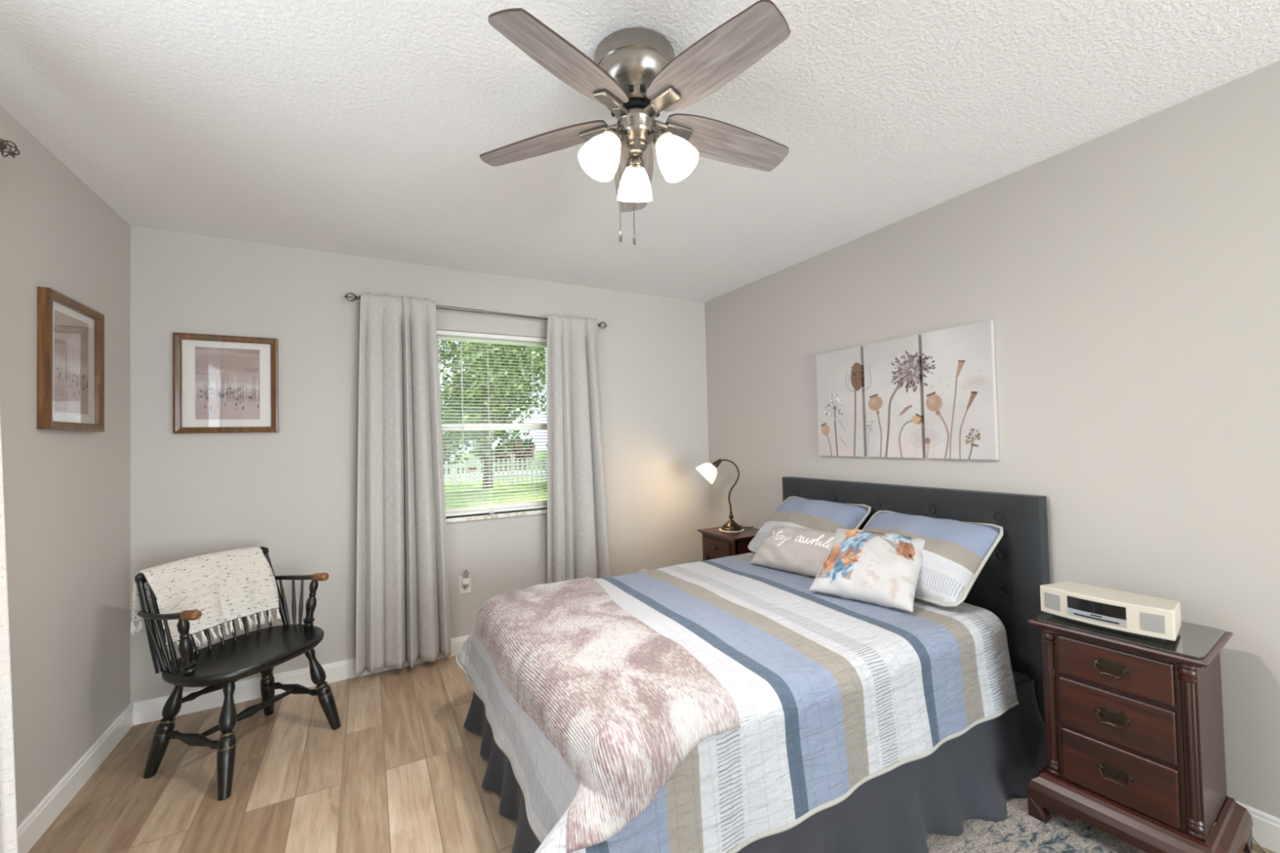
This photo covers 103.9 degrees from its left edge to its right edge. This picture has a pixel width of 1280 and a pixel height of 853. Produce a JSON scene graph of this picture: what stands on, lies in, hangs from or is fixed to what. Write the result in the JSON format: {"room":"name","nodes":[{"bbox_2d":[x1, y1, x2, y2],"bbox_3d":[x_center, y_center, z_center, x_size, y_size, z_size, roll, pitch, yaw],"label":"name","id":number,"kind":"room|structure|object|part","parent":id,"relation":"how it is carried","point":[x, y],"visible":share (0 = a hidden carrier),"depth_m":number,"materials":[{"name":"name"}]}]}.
{"room":"bedroom","nodes":[
{"label":"bedroom","id":0,"kind":"room"},
{"bbox_2d":[0,105,130,826],"bbox_3d":[-0.889,0.141,-0.657,0.160,2.490,7.000,-1,-1,-29],"label":"wall","id":1,"kind":"structure","parent":0,"point":[67,494],"depth_m":1.88,"materials":[{"name":"paint"}]},
{"bbox_2d":[0,138,20,158],"bbox_3d":[-1.486,-0.824,0.718,0.125,0.079,1.723,-1,-1,-29],"label":"curtain rod","id":2,"kind":"object","parent":1,"relation":"attached to","point":[3,146],"visible":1,"depth_m":1.46,"materials":[{"name":"grey metal"}]},
{"bbox_2d":[0,413,17,852],"bbox_3d":[-1.704,0.263,1.215,0.081,2.211,0.572,-1,-1,-29],"label":"curtain","id":3,"kind":"object","parent":2,"relation":"hanging from","point":[8,820],"visible":1,"depth_m":1.42,"materials":[{"name":"white fabric"}]},
{"bbox_2d":[36,286,104,431],"bbox_3d":[-2.211,-0.236,1.958,0.033,0.504,0.425,-1,-1,-29],"label":"framed picture","id":4,"kind":"object","parent":1,"relation":"attached to","point":[70,333],"visible":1,"depth_m":1.93,"materials":[{"name":"brown wood"}]},
{"bbox_2d":[54,309,88,414],"bbox_3d":[-2.216,-0.240,1.956,0.001,0.375,0.255,-1,-1,-29],"label":"print","id":5,"kind":"object","parent":4,"relation":"attached to","point":[71,334],"depth_m":1.95},
{"bbox_2d":[17,702,133,852],"bbox_3d":[-0.786,1.282,-0.641,0.013,0.105,7.000,-1,-1,-29],"label":"baseboard","id":6,"kind":"structure","parent":1,"relation":"attached to","point":[38,820],"depth_m":1.91,"materials":[{"name":"white paint"}]},
{"bbox_2d":[130,226,711,704],"bbox_3d":[-1.002,0.236,3.358,3.807,2.490,0.160,-1,-1,-29],"label":"wall","id":7,"kind":"structure","parent":0,"point":[291,492],"depth_m":2.85,"materials":[{"name":"paint"}]},
{"bbox_2d":[173,332,279,433],"bbox_3d":[-2.163,-0.221,2.631,0.429,0.509,0.033,-1,-1,-29],"label":"framed picture","id":8,"kind":"object","parent":7,"relation":"attached to","point":[222,384],"visible":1,"depth_m":2.63,"materials":[{"name":"brown wood"}]},
{"bbox_2d":[195,346,260,419],"bbox_3d":[-2.166,-0.225,2.636,0.268,0.375,0.001,-1,-1,-29],"label":"print","id":9,"kind":"object","parent":8,"relation":"attached to","point":[227,380],"depth_m":2.63},
{"bbox_2d":[133,635,469,725],"bbox_3d":[-0.934,1.375,3.256,3.461,0.105,0.013,-1,-1,-29],"label":"baseboard","id":10,"kind":"structure","parent":7,"relation":"attached to","point":[148,710],"depth_m":2.64,"materials":[{"name":"white paint"}]},
{"bbox_2d":[459,574,471,594],"bbox_3d":[-1.108,1.002,3.176,0.070,0.114,0.009,-1,-1,-29],"label":"wall outlet","id":11,"kind":"object","parent":7,"relation":"attached to","point":[462,589],"visible":0.66,"depth_m":3.17,"materials":[{"name":"white plastic"}]},
{"bbox_2d":[462,569,469,587],"bbox_3d":[-1.096,0.958,3.153,0.044,0.110,0.048,-1,-1,-29],"label":"plug","id":12,"kind":"object","parent":11,"relation":"attached to","point":[465,579],"visible":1,"depth_m":3.14,"materials":[{"name":"white plastic"}]},
{"bbox_2d":[462,569,469,577],"bbox_3d":[-1.094,0.926,3.148,0.036,0.046,0.036,-1,-2,-29],"label":"bottle","id":13,"kind":"object","parent":12,"relation":"on","point":[465,574],"depth_m":3.14,"materials":[{"name":"white plastic"}]},
{"bbox_2d":[344,293,607,328],"bbox_3d":[-0.971,-0.716,3.253,1.631,0.105,0.114,-1,-1,-29],"label":"curtain rod","id":14,"kind":"object","parent":7,"relation":"attached to","point":[347,294],"visible":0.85,"depth_m":3.18,"materials":[{"name":"grey metal"}]},
{"bbox_2d":[355,292,451,677],"bbox_3d":[-1.394,0.308,2.946,0.505,2.156,0.141,-1,-1,-29],"label":"curtain","id":15,"kind":"object","parent":14,"relation":"hanging from","point":[402,605],"visible":1,"depth_m":2.92,"materials":[{"name":"grey fabric"}]},
{"bbox_3d":[-0.956,-0.733,3.225,1.480,0.041,0.019,-1,-2,-29],"label":"rod","id":16,"kind":"part","parent":14,"relation":"part of","materials":[{"name":"grey metal"}]},
{"bbox_2d":[546,314,611,583],"bbox_3d":[-0.430,0.305,3.478,0.517,2.141,0.135,-1,-1,-29],"label":"curtain","id":17,"kind":"object","parent":14,"relation":"hanging from","point":[579,544],"visible":0.83,"depth_m":3.46,"materials":[{"name":"grey fabric"}]},
{"bbox_2d":[437,335,546,514],"bbox_3d":[-1.016,-0.018,3.392,0.900,1.190,0.054,-1,-1,-29],"label":"window","id":18,"kind":"structure","parent":7,"relation":"in","point":[451,338],"depth_m":3.39,"materials":[{"name":"white paint"}]},
{"bbox_2d":[436,329,546,516],"bbox_3d":[-0.982,-0.016,3.328,0.884,1.197,0.038,-1,-1,-29],"label":"window blind","id":19,"kind":"object","parent":18,"relation":"attached to","point":[439,333],"visible":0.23,"depth_m":3.34,"materials":[{"name":"white paint"}]},
{"bbox_3d":[-1.264,-0.013,3.179,0.002,1.158,0.029,-1,-2,-29],"label":"ladder cord","id":20,"kind":"part","parent":19,"relation":"part of","materials":[{"name":"white fabric"}]},
{"bbox_3d":[-1.001,-0.016,3.322,0.002,1.158,0.029,-1,-2,-29],"label":"ladder cord","id":21,"kind":"part","parent":19,"relation":"part of","materials":[{"name":"white fabric"}]},
{"bbox_3d":[-0.970,0.562,3.319,0.884,0.012,0.022,-1,-2,-29],"label":"rail","id":22,"kind":"part","parent":19,"relation":"part of","materials":[{"name":"white paint"}]},
{"bbox_3d":[-0.738,-0.019,3.466,0.002,1.158,0.029,-1,-2,-29],"label":"ladder cord","id":23,"kind":"part","parent":19,"relation":"part of","materials":[{"name":"white fabric"}]},
{"bbox_3d":[-1.015,0.007,3.389,0.810,0.044,0.050,-1,-2,-29],"label":"meeting rail","id":24,"kind":"part","parent":18,"relation":"part of","materials":[{"name":"white paint"}]},
{"bbox_2d":[445,507,547,523],"bbox_3d":[-0.965,0.587,3.311,0.960,0.026,0.107,-1,-1,-29],"label":"window sill","id":25,"kind":"structure","parent":7,"relation":"attached to","point":[510,513],"depth_m":3.27,"materials":[{"name":"stone"}]},
{"bbox_2d":[0,0,1279,302],"bbox_3d":[0.681,-1.171,0.247,3.807,0.100,7.320,-1,-1,-29],"label":"ceiling","id":26,"kind":"structure","parent":0,"point":[362,128],"depth_m":1.69,"materials":[{"name":"white paint"}]},
{"bbox_2d":[479,0,790,244],"bbox_3d":[0.017,-0.810,1.453,0.964,0.536,0.966,-1,-1,-29],"label":"ceiling fan","id":27,"kind":"object","parent":26,"relation":"hanging from","point":[637,73],"visible":1,"depth_m":1.37,"materials":[{"name":"wood"}]},
{"bbox_3d":[-0.296,-0.870,1.545,0.417,0.006,0.134,-7,10,16],"label":"blade","id":28,"kind":"part","parent":27,"relation":"part of","materials":[{"name":"brown"}]},
{"bbox_3d":[-0.176,-0.880,1.217,0.135,0.006,0.417,13,12,32],"label":"blade","id":29,"kind":"part","parent":27,"relation":"part of","materials":[{"name":"wood"}]},
{"bbox_3d":[-0.111,-0.756,1.390,0.119,0.124,0.113,-1,-2,-29],"label":"lamp shade","id":30,"kind":"part","parent":27,"relation":"part of","materials":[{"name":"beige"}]},
{"bbox_3d":[-0.066,-0.825,1.423,0.088,0.074,0.062,-1,-2,-29],"label":"light arm","id":31,"kind":"part","parent":27,"relation":"part of","materials":[{"name":"silver metal"}]},
{"bbox_3d":[-0.060,-0.705,1.465,0.003,0.270,0.003,-1,-2,-29],"label":"pull chain","id":32,"kind":"part","parent":27,"relation":"part of","materials":[{"name":"grey metal"}]},
{"bbox_3d":[-0.020,-0.709,1.510,0.003,0.262,0.003,-1,-2,-29],"label":"pull chain","id":33,"kind":"part","parent":27,"relation":"part of","materials":[{"name":"grey metal"}]},
{"bbox_3d":[-0.021,-0.872,1.761,0.134,0.006,0.417,-14,-6,-4],"label":"blade","id":34,"kind":"part","parent":27,"relation":"part of","materials":[{"name":"brown"}]},
{"bbox_3d":[-0.014,-0.754,1.589,0.112,0.124,0.118,-1,-2,-29],"label":"lamp shade","id":35,"kind":"part","parent":27,"relation":"part of","materials":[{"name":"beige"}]},
{"bbox_3d":[-0.009,-0.824,1.536,0.062,0.074,0.084,-1,-2,-29],"label":"light arm","id":36,"kind":"part","parent":27,"relation":"part of","materials":[{"name":"silver metal"}]},
{"bbox_3d":[0.058,-0.828,1.433,0.070,0.074,0.081,-1,-2,-29],"label":"light arm","id":37,"kind":"part","parent":27,"relation":"part of","materials":[{"name":"silver metal"}]},
{"bbox_3d":[0.109,-0.761,1.406,0.114,0.124,0.117,-1,-2,-29],"label":"lamp shade","id":38,"kind":"part","parent":27,"relation":"part of","materials":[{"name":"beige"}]},
{"bbox_3d":[0.173,-0.888,1.230,0.135,0.006,0.417,16,-7,-38],"label":"blade","id":39,"kind":"part","parent":27,"relation":"part of","materials":[{"name":"wood"}]},
{"bbox_3d":[0.269,-0.883,1.566,0.417,0.006,0.134,4,-16,-20],"label":"blade","id":40,"kind":"part","parent":27,"relation":"part of","materials":[{"name":"brown"}]},
{"bbox_2d":[27,655,1275,852],"bbox_3d":[0.741,1.367,0.189,3.807,0.100,7.320,-1,-1,-29],"label":"floor","id":41,"kind":"structure","parent":0,"point":[402,771],"depth_m":1.96,"materials":[{"name":"brown wood"}]},
{"bbox_2d":[134,546,341,799],"bbox_3d":[-1.756,1.011,2.222,0.546,0.834,0.600,-2,-1,18],"label":"chair","id":42,"kind":"object","parent":41,"relation":"on","point":[217,666],"visible":0.84,"depth_m":2.08,"materials":[{"name":"black paint"}]},
{"bbox_3d":[-1.991,0.805,2.032,0.164,0.371,0.028,-2,-1,18],"label":"post","id":43,"kind":"part","parent":42,"relation":"part of","materials":[{"name":"black paint"}]},
{"bbox_3d":[-1.897,0.744,1.984,0.297,0.043,0.051,-2,-1,18],"label":"arm","id":44,"kind":"part","parent":42,"relation":"part of","materials":[{"name":"black paint"}]},
{"bbox_3d":[-1.956,1.221,2.070,0.146,0.417,0.058,-1,-1,-23],"label":"leg","id":45,"kind":"part","parent":42,"relation":"part of","materials":[{"name":"black paint"}]},
{"bbox_3d":[-1.773,0.858,1.957,0.052,0.245,0.063,-2,-1,18],"label":"arm post","id":46,"kind":"part","parent":42,"relation":"part of","materials":[{"name":"black paint"}]},
{"bbox_3d":[-1.996,0.628,2.307,0.060,0.053,0.524,-2,-1,18],"label":"crest rail","id":47,"kind":"part","parent":42,"relation":"part of","materials":[{"name":"black paint"}]},
{"bbox_2d":[130,546,280,659],"bbox_3d":[-1.939,0.767,2.272,0.257,0.356,0.491,-2,-1,17],"label":"knit throw","id":48,"kind":"object","parent":42,"relation":"on","point":[228,585],"visible":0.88,"depth_m":2.25,"materials":[{"name":"white fabric"}]},
{"bbox_3d":[-1.613,1.210,1.957,0.058,0.417,0.146,-1,-2,-31],"label":"leg","id":49,"kind":"part","parent":42,"relation":"part of","materials":[{"name":"black paint"}]},
{"bbox_3d":[-1.716,0.997,2.209,0.430,0.046,0.564,-2,-1,18],"label":"seat","id":50,"kind":"part","parent":42,"relation":"part of","materials":[{"name":"black paint"}]},
{"bbox_3d":[-1.828,1.227,2.457,0.058,0.417,0.146,-1,-2,-31],"label":"leg","id":51,"kind":"part","parent":42,"relation":"part of","materials":[{"name":"black paint"}]},
{"bbox_3d":[-1.830,0.813,2.520,0.164,0.371,0.028,-2,-1,18],"label":"post","id":52,"kind":"part","parent":42,"relation":"part of","materials":[{"name":"black paint"}]},
{"bbox_3d":[-1.725,0.752,2.505,0.297,0.043,0.051,-2,-1,18],"label":"arm","id":53,"kind":"part","parent":42,"relation":"part of","materials":[{"name":"black paint"}]},
{"bbox_3d":[-1.610,0.866,2.449,0.052,0.245,0.063,-2,-1,18],"label":"arm post","id":54,"kind":"part","parent":42,"relation":"part of","materials":[{"name":"black paint"}]},
{"bbox_3d":[-1.486,1.216,2.344,0.146,0.417,0.058,-1,-1,-23],"label":"leg","id":55,"kind":"part","parent":42,"relation":"part of","materials":[{"name":"black paint"}]},
{"bbox_2d":[697,524,759,560],"bbox_3d":[0.680,1.064,3.511,0.403,0.662,0.450,-1,-1,-29],"label":"nightstand","id":56,"kind":"object","parent":41,"relation":"on","point":[717,544],"visible":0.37,"depth_m":3.41,"materials":[{"name":"brown wood"}]},
{"bbox_3d":[0.540,0.837,3.443,0.030,0.110,0.270,-1,-2,-29],"label":"drawer","id":57,"kind":"part","parent":56,"relation":"part of","materials":[{"name":"brown wood"}]},
{"bbox_2d":[718,528,744,532],"bbox_3d":[0.650,0.732,3.558,0.184,0.004,0.175,-1,-1,-29],"label":"doily","id":58,"kind":"object","parent":56,"relation":"on","point":[720,529],"visible":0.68,"depth_m":3.50,"materials":[{"name":"beige fabric"}]},
{"bbox_2d":[695,458,753,531],"bbox_3d":[0.609,0.480,3.564,0.414,0.502,0.164,-1,-1,0],"label":"table lamp","id":59,"kind":"object","parent":58,"relation":"on","point":[708,470],"visible":1,"depth_m":3.53,"materials":[{"name":"brown metal"}]},
{"bbox_3d":[0.474,0.335,3.567,0.150,0.152,0.164,-1,-1,0],"label":"lamp shade","id":60,"kind":"part","parent":59,"relation":"part of","materials":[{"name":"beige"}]},
{"bbox_2d":[711,458,721,467],"bbox_3d":[0.544,0.269,3.569,0.082,0.076,0.054,-1,-1,0],"label":"socket","id":61,"kind":"object","parent":59,"relation":"attached to","point":[715,464],"depth_m":3.55,"materials":[{"name":"brown metal"}]},
{"bbox_2d":[782,476,1049,723],"bbox_3d":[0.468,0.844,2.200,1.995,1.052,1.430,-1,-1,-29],"label":"headboard","id":62,"kind":"object","parent":41,"relation":"on","point":[1007,585],"visible":0.23,"depth_m":2.13,"materials":[{"name":"grey fabric"}]},
{"bbox_2d":[455,551,1018,852],"bbox_3d":[0.252,0.919,2.029,2.024,0.376,1.672,-1,-1,-29],"label":"quilt","id":63,"kind":"object","parent":62,"relation":"on","point":[831,695],"visible":0.64,"depth_m":1.58,"materials":[{"name":"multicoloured fabric"}]},
{"bbox_2d":[475,576,740,852],"bbox_3d":[-0.204,0.812,1.776,0.558,0.193,1.398,-1,-1,-26],"label":"throw blanket","id":64,"kind":"object","parent":63,"relation":"on","point":[623,703],"visible":1,"depth_m":1.38,"materials":[{"name":"pink fur"}]},
{"bbox_2d":[750,525,835,577],"bbox_3d":[0.822,0.635,2.568,0.228,0.211,0.500,0,-2,-37],"label":"lumbar cushion","id":65,"kind":"object","parent":63,"relation":"on","point":[801,551],"visible":0.77,"depth_m":2.52,"materials":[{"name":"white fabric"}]},
{"bbox_2d":[747,496,871,552],"bbox_3d":[0.934,0.580,2.824,0.376,0.317,0.613,-1,-1,-29],"label":"pillow sham","id":66,"kind":"object","parent":63,"relation":"on","point":[794,511],"visible":0.48,"depth_m":2.75,"materials":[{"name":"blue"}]},
{"bbox_2d":[808,528,924,612],"bbox_3d":[0.998,0.601,2.171,0.411,0.256,0.346,-2,-2,41],"label":"square cushion","id":67,"kind":"object","parent":63,"relation":"on","point":[881,569],"visible":0.98,"depth_m":2.09,"materials":[{"name":"white fabric"}]},
{"bbox_2d":[862,510,1003,606],"bbox_3d":[1.230,0.571,2.271,0.386,0.310,0.613,-1,-1,-29],"label":"pillow sham","id":68,"kind":"object","parent":63,"relation":"on","point":[955,553],"visible":0.66,"depth_m":2.07,"materials":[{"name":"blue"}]},
{"bbox_2d":[462,679,1078,852],"bbox_3d":[0.413,1.199,2.100,1.973,0.310,1.630,-1,-1,-29],"label":"bed skirt","id":69,"kind":"object","parent":62,"relation":"hanging from","point":[974,774],"visible":0.36,"depth_m":1.67,"materials":[{"name":"grey fabric"}]},
{"bbox_2d":[926,797,1146,852],"bbox_3d":[0.986,1.329,1.235,1.600,0.011,2.100,-1,-1,-29],"label":"area rug","id":70,"kind":"object","parent":41,"relation":"on","point":[1020,832],"visible":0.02,"depth_m":1.62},
{"bbox_2d":[1026,611,1253,852],"bbox_3d":[1.608,0.986,1.642,0.403,0.662,0.450,0,-2,-33],"label":"nightstand","id":71,"kind":"object","parent":70,"relation":"on","point":[1138,728],"visible":1,"depth_m":1.52,"materials":[{"name":"brown wood"}]},
{"bbox_3d":[1.462,0.746,1.556,0.003,0.042,0.091,-1,-2,-33],"label":"plate","id":72,"kind":"part","parent":71,"relation":"part of","materials":[{"name":"brown metal"}]},
{"bbox_3d":[1.465,0.897,1.552,0.003,0.042,0.091,-1,-2,-33],"label":"plate","id":73,"kind":"part","parent":71,"relation":"part of","materials":[{"name":"brown metal"}]},
{"bbox_3d":[1.469,1.070,1.548,0.003,0.042,0.091,-1,-2,-33],"label":"plate","id":74,"kind":"part","parent":71,"relation":"part of","materials":[{"name":"brown metal"}]},
{"bbox_3d":[1.475,0.753,1.564,0.030,0.125,0.270,0,-2,-33],"label":"drawer","id":75,"kind":"part","parent":71,"relation":"part of","materials":[{"name":"brown wood"}]},
{"bbox_3d":[1.479,0.904,1.561,0.030,0.156,0.270,0,-2,-33],"label":"drawer","id":76,"kind":"part","parent":71,"relation":"part of","materials":[{"name":"brown wood"}]},
{"bbox_3d":[1.483,1.077,1.557,0.030,0.167,0.270,0,-2,-33],"label":"drawer","id":77,"kind":"part","parent":71,"relation":"part of","materials":[{"name":"brown wood"}]},
{"bbox_2d":[1035,612,1225,658],"bbox_3d":[1.601,0.652,1.650,0.343,0.005,0.390,0,-2,-33],"label":"glass","id":78,"kind":"object","parent":71,"relation":"on","point":[1193,640],"visible":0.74,"depth_m":1.53,"materials":[{"name":"grey"}]},
{"bbox_2d":[1040,581,1181,643],"bbox_3d":[1.547,0.598,1.649,0.209,0.106,0.325,0,-2,-33],"label":"clock radio","id":79,"kind":"object","parent":78,"relation":"on","point":[1158,620],"visible":1,"depth_m":1.58,"materials":[{"name":"beige plastic"}]},
{"bbox_2d":[1044,591,1060,611],"bbox_3d":[1.404,0.596,1.706,0.004,0.052,0.048,-1,-1,-21],"label":"speaker grille","id":80,"kind":"object","parent":79,"relation":"attached to","point":[1051,599],"depth_m":1.70,"materials":[{"name":"grey fabric"}]},
{"bbox_3d":[1.458,0.610,1.603,0.008,0.024,0.144,-1,-2,-32],"label":"disc panel","id":81,"kind":"part","parent":79,"relation":"part of","materials":[{"name":"silver metal"}]},
{"bbox_2d":[1140,612,1164,633],"bbox_3d":[1.536,0.588,1.501,0.004,0.052,0.052,0,-2,-44],"label":"speaker grille","id":82,"kind":"object","parent":79,"relation":"attached to","point":[1150,622],"depth_m":1.50,"materials":[{"name":"grey fabric"}]},
{"bbox_3d":[1.614,1.209,1.637,0.403,0.080,0.450,0,-2,-33],"label":"moulding","id":83,"kind":"part","parent":71,"relation":"part of","materials":[{"name":"brown wood"}]},
{"bbox_2d":[1252,833,1267,852],"bbox_3d":[1.894,1.220,1.568,0.086,0.202,0.381,-1,-1,-3],"label":"power cord","id":84,"kind":"object","parent":41,"relation":"on","point":[1253,836],"visible":0.26,"depth_m":1.57,"materials":[{"name":"beige plastic"}]},
{"bbox_2d":[704,61,1279,818],"bbox_3d":[2.312,0.105,1.091,0.160,2.490,7.000,-1,-1,-29],"label":"wall","id":85,"kind":"structure","parent":0,"point":[1127,277],"depth_m":1.88,"materials":[{"name":"paint"}]},
{"bbox_2d":[815,346,866,456],"bbox_3d":[1.182,-0.137,2.958,0.026,0.622,0.316,-1,-1,-29],"label":"print","id":86,"kind":"object","parent":85,"relation":"attached to","point":[840,376],"visible":1,"depth_m":2.93},
{"bbox_2d":[862,334,924,457],"bbox_3d":[1.343,-0.148,2.663,0.026,0.622,0.316,-1,-1,-29],"label":"print","id":87,"kind":"object","parent":85,"relation":"attached to","point":[893,371],"visible":1,"depth_m":2.64},
{"bbox_2d":[921,320,999,459],"bbox_3d":[1.504,-0.158,2.368,0.026,0.622,0.316,-1,-1,-29],"label":"print","id":88,"kind":"object","parent":85,"relation":"attached to","point":[959,369],"visible":1,"depth_m":2.34},
{"bbox_2d":[1213,800,1279,852],"bbox_3d":[2.263,1.248,1.024,0.013,0.105,7.000,-1,-1,-29],"label":"baseboard","id":89,"kind":"structure","parent":85,"relation":"attached to","point":[1266,827],"depth_m":1.57,"materials":[{"name":"white paint"}]},
{"label":"outside","id":90,"kind":"structure","parent":0,"visible":0},
{"bbox_2d":[444,476,546,508],"bbox_3d":[2.054,1.877,15.021,100.000,0.200,17.200,-1,-1,-29],"label":"lawn","id":91,"kind":"structure","parent":90,"point":[539,477],"depth_m":14.31,"materials":[{"name":"green plant"}]},
{"bbox_2d":[466,457,479,486],"bbox_3d":[-5.584,1.524,16.799,0.380,0.950,0.046,-1,-1,-9],"label":"sign","id":92,"kind":"object","parent":91,"relation":"on","point":[473,461],"visible":0.71,"depth_m":16.79,"materials":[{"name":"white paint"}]},
{"bbox_2d":[438,341,546,488],"bbox_3d":[-4.540,-1.067,15.609,4.728,6.059,5.934,-2,-1,16],"label":"tree","id":93,"kind":"object","parent":91,"relation":"on","point":[470,393],"visible":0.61,"depth_m":14.96,"materials":[{"name":"green plant"}]},
{"bbox_2d":[443,453,546,484],"bbox_3d":[-5.024,1.470,17.436,7.380,1.060,0.160,-1,-1,0],"label":"picket fence","id":94,"kind":"object","parent":91,"relation":"on","point":[452,455],"visible":0.3,"depth_m":17.36,"materials":[{"name":"white paint"}]},
{"bbox_3d":[-6.534,1.506,17.435,0.160,1.060,0.160,-1,-1,0],"label":"post","id":95,"kind":"part","parent":94,"relation":"part of","materials":[{"name":"white paint"}]},
{"bbox_3d":[-4.987,1.339,17.411,7.300,0.080,0.037,-1,-1,0],"label":"rail","id":96,"kind":"part","parent":94,"relation":"part of","materials":[{"name":"white paint"}]},
{"bbox_3d":[-4.978,1.738,17.401,7.300,0.080,0.037,-1,-1,0],"label":"rail","id":97,"kind":"part","parent":94,"relation":"part of","materials":[{"name":"white paint"}]},
{"bbox_3d":[-4.434,1.456,17.436,0.160,1.060,0.160,-1,-1,0],"label":"post","id":98,"kind":"part","parent":94,"relation":"part of","materials":[{"name":"white paint"}]},
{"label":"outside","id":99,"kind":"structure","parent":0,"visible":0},
{"bbox_2d":[443,449,546,474],"bbox_3d":[-11.321,3.022,49.966,150.000,0.250,48.000,-1,-1,-29],"label":"verge","id":100,"kind":"structure","parent":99,"point":[541,452],"depth_m":39.37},
{"bbox_2d":[442,431,462,471],"bbox_3d":[-10.719,1.229,25.916,3.259,2.494,2.970,-1,-1,-29],"label":"shrub","id":101,"kind":"object","parent":100,"relation":"on","point":[452,446],"visible":0.02,"depth_m":26.03,"materials":[{"name":"green plant"}]},
{"bbox_2d":[437,340,545,464],"bbox_3d":[-10.482,-2.137,33.399,8.676,9.304,8.884,-1,-1,-29],"label":"tree","id":102,"kind":"object","parent":100,"relation":"on","point":[445,354],"visible":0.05,"depth_m":31.07,"materials":[{"name":"green plant"}]},
{"bbox_2d":[492,437,535,467],"bbox_3d":[-7.046,1.438,27.387,2.880,1.905,2.272,-1,-1,-29],"label":"shrub","id":103,"kind":"object","parent":100,"relation":"on","point":[519,441],"visible":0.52,"depth_m":27.14,"materials":[{"name":"green plant"}]},
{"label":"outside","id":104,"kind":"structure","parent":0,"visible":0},
{"bbox_2d":[444,469,545,480],"bbox_3d":[-3.140,2.239,24.539,100.000,0.200,4.500,-1,-1,-29],"label":"road","id":105,"kind":"structure","parent":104,"point":[482,474],"depth_m":23.09,"materials":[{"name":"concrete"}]}
]}

